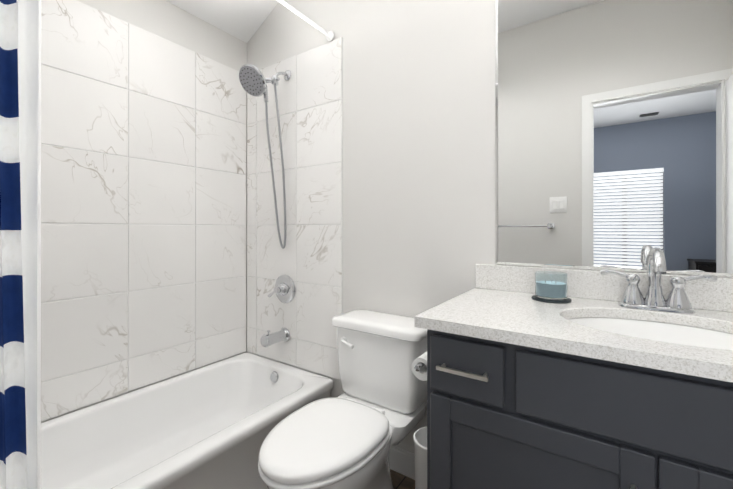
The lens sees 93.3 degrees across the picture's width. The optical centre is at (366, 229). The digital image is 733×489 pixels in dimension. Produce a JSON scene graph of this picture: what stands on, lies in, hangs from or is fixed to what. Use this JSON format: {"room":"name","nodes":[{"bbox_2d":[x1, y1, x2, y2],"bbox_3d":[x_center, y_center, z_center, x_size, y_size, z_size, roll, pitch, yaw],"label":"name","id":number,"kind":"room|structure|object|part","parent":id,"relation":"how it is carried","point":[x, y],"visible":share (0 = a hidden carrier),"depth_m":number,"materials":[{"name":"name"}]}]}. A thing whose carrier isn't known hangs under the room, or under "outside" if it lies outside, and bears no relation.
{"room":"bathroom","nodes":[
{"label":"bathroom","id":0,"kind":"room"},
{"bbox_2d":[41,0,246,422],"bbox_3d":[-1.275,-0.280,1.718,0.120,2.880,1.760,0,0,34],"label":"wall","id":1,"kind":"structure","parent":0,"point":[166,20],"depth_m":1.95,"materials":[{"name":"white paint"}]},
{"bbox_2d":[41,2,245,421],"bbox_3d":[-1.222,-0.109,1.683,0.006,1.841,1.498,0,0,34],"label":"grout","id":2,"kind":"structure","parent":1,"relation":"attached to","point":[137,224],"depth_m":1.76,"materials":[{"name":"white"}]},
{"bbox_2d":[41,0,245,420],"bbox_3d":[-1.219,-0.109,1.681,0.004,1.838,1.494,0,0,34],"label":"wall tile","id":3,"kind":"structure","parent":1,"relation":"attached to","point":[110,251],"depth_m":1.74,"materials":[{"name":"tile"}]},
{"bbox_2d":[166,0,277,42],"bbox_3d":[-0.125,-1.476,0.938,2.900,0.589,1.760,0,0,34],"label":"ceiling","id":4,"kind":"structure","parent":0,"point":[242,20],"depth_m":2.10,"materials":[{"name":"white paint"}]},
{"bbox_2d":[247,37,341,379],"bbox_3d":[-0.463,-0.109,2.076,0.796,1.838,0.004,0,0,34],"label":"wall tile","id":5,"kind":"structure","parent":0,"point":[311,252],"depth_m":2.02,"materials":[{"name":"tile"}]},
{"bbox_2d":[239,64,290,248],"bbox_3d":[-0.597,-0.418,2.004,0.187,1.072,0.263,0,0,34],"label":"shower","id":6,"kind":"object","parent":5,"relation":"attached to","point":[253,81],"visible":1,"depth_m":2.00,"materials":[{"name":"silver metal"}]},
{"bbox_2d":[260,327,289,347],"bbox_3d":[-0.535,0.629,2.023,0.084,0.097,0.160,0,0,34],"label":"tub spout","id":7,"kind":"object","parent":5,"relation":"attached to","point":[268,339],"visible":1,"depth_m":1.99,"materials":[{"name":"silver metal"}]},
{"bbox_2d":[268,275,294,302],"bbox_3d":[-0.513,0.361,2.056,0.172,0.172,0.082,0,0,34],"label":"shower valve","id":8,"kind":"object","parent":5,"relation":"attached to","point":[284,289],"visible":1,"depth_m":2.05,"materials":[{"name":"silver metal"}]},
{"bbox_2d":[247,37,342,378],"bbox_3d":[-0.461,-0.109,2.080,0.800,1.841,0.006,0,0,34],"label":"grout","id":9,"kind":"structure","parent":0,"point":[342,198],"depth_m":1.86,"materials":[{"name":"white"}]},
{"bbox_2d":[277,0,333,40],"bbox_3d":[-0.610,-1.047,1.267,0.070,0.068,1.499,0,0,34],"label":"curtain rod","id":10,"kind":"object","parent":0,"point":[329,35],"visible":1,"depth_m":1.75,"materials":[{"name":"white painted metal"}]},
{"bbox_2d":[0,0,26,488],"bbox_3d":[-0.890,0.045,0.755,0.053,2.109,0.230,0,0,34],"label":"striped curtain","id":11,"kind":"object","parent":10,"relation":"hanging from","point":[13,463],"visible":1,"depth_m":0.83,"materials":[{"name":"fabric"}]},
{"bbox_2d":[17,0,40,488],"bbox_3d":[-0.938,-0.112,0.809,0.034,1.794,0.271,0,0,34],"label":"curtain liner","id":12,"kind":"object","parent":10,"relation":"hanging from","point":[29,47],"visible":0.58,"depth_m":0.91,"materials":[{"name":"white plastic"}]},
{"bbox_2d":[390,469,414,488],"bbox_3d":[-0.125,1.210,0.936,2.900,0.100,1.760,0,0,34],"label":"floor","id":13,"kind":"structure","parent":0,"point":[400,481],"depth_m":1.59,"materials":[{"name":"brown wood"}]},
{"bbox_2d":[41,353,332,488],"bbox_3d":[-0.906,0.987,1.466,0.748,0.344,1.495,0,0,34],"label":"bathtub","id":14,"kind":"object","parent":13,"relation":"on","point":[211,426],"visible":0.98,"depth_m":1.62,"materials":[{"name":"white ceramic"}]},
{"bbox_2d":[258,309,426,488],"bbox_3d":[-0.076,0.782,1.346,0.452,0.757,0.767,0,0,34],"label":"toilet","id":15,"kind":"object","parent":13,"relation":"on","point":[362,424],"visible":0.94,"depth_m":1.35,"materials":[{"name":"white ceramic"}]},
{"bbox_3d":[-0.155,0.761,1.230,0.380,0.020,0.486,0,0,34],"label":"seat","id":16,"kind":"part","parent":15,"relation":"part of","materials":[{"name":"white plastic"}]},
{"bbox_3d":[-0.148,0.737,1.241,0.376,0.055,0.510,0,0,34],"label":"lid","id":17,"kind":"part","parent":15,"relation":"part of","materials":[{"name":"white plastic"}]},
{"bbox_3d":[-0.090,0.508,1.547,0.083,0.036,0.031,0,0,34],"label":"handle","id":18,"kind":"part","parent":15,"relation":"part of","materials":[{"name":"white plastic"}]},
{"bbox_3d":[0.075,0.584,1.569,0.452,0.362,0.228,0,0,34],"label":"tank","id":19,"kind":"part","parent":15,"relation":"part of","materials":[{"name":"white ceramic"}]},
{"bbox_2d":[389,446,414,479],"bbox_3d":[0.171,1.104,1.645,0.725,0.112,0.014,0,0,34],"label":"baseboard","id":20,"kind":"structure","parent":13,"relation":"on","point":[401,461],"depth_m":1.63,"materials":[{"name":"white"}]},
{"bbox_2d":[413,427,426,488],"bbox_3d":[0.240,0.951,1.232,0.146,0.417,0.146,0,0,34],"label":"trash bin","id":21,"kind":"object","parent":13,"relation":"on","point":[420,438],"visible":0.4,"depth_m":1.20,"materials":[{"name":"white plastic"}]},
{"bbox_2d":[414,264,732,488],"bbox_3d":[0.764,0.652,0.891,1.133,1.015,0.592,0,0,34],"label":"bathroom vanity","id":22,"kind":"object","parent":13,"relation":"on","point":[592,384],"visible":0.98,"depth_m":0.83,"materials":[{"name":"grey paint"}]},
{"bbox_2d":[412,352,426,380],"bbox_3d":[0.226,0.434,1.164,0.104,0.113,0.194,0,0,34],"label":"toilet paper roll","id":23,"kind":"object","parent":22,"relation":"attached to","point":[419,366],"visible":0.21,"depth_m":1.13,"materials":[{"name":"white paper"}]},
{"bbox_2d":[531,271,571,302],"bbox_3d":[0.638,0.198,1.198,0.124,0.094,0.124,0,0,34],"label":"candle","id":24,"kind":"object","parent":22,"relation":"on","point":[551,286],"visible":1,"depth_m":1.16,"materials":[{"name":"teal wax"}]},
{"bbox_3d":[0.635,0.665,0.668,1.093,0.738,0.019,0,0,34],"label":"door","id":25,"kind":"part","parent":22,"relation":"part of","materials":[{"name":"grey paint"}]},
{"bbox_2d":[567,317,732,349],"bbox_3d":[0.763,0.355,0.883,0.513,0.160,0.388,0,0,34],"label":"sink","id":26,"kind":"object","parent":22,"relation":"in","point":[676,331],"depth_m":1.01,"materials":[{"name":"white ceramic"}]},
{"bbox_2d":[600,247,717,313],"bbox_3d":[0.858,0.149,1.023,0.277,0.190,0.165,0,0,34],"label":"faucet","id":27,"kind":"object","parent":22,"relation":"on","point":[677,300],"visible":1,"depth_m":1.04,"materials":[{"name":"silver metal"}]},
{"bbox_2d":[247,0,732,453],"bbox_3d":[0.333,-0.280,1.611,2.660,2.880,0.130,0,0,34],"label":"wall","id":28,"kind":"structure","parent":0,"point":[614,134],"depth_m":1.35,"materials":[{"name":"white paint"}]}
]}

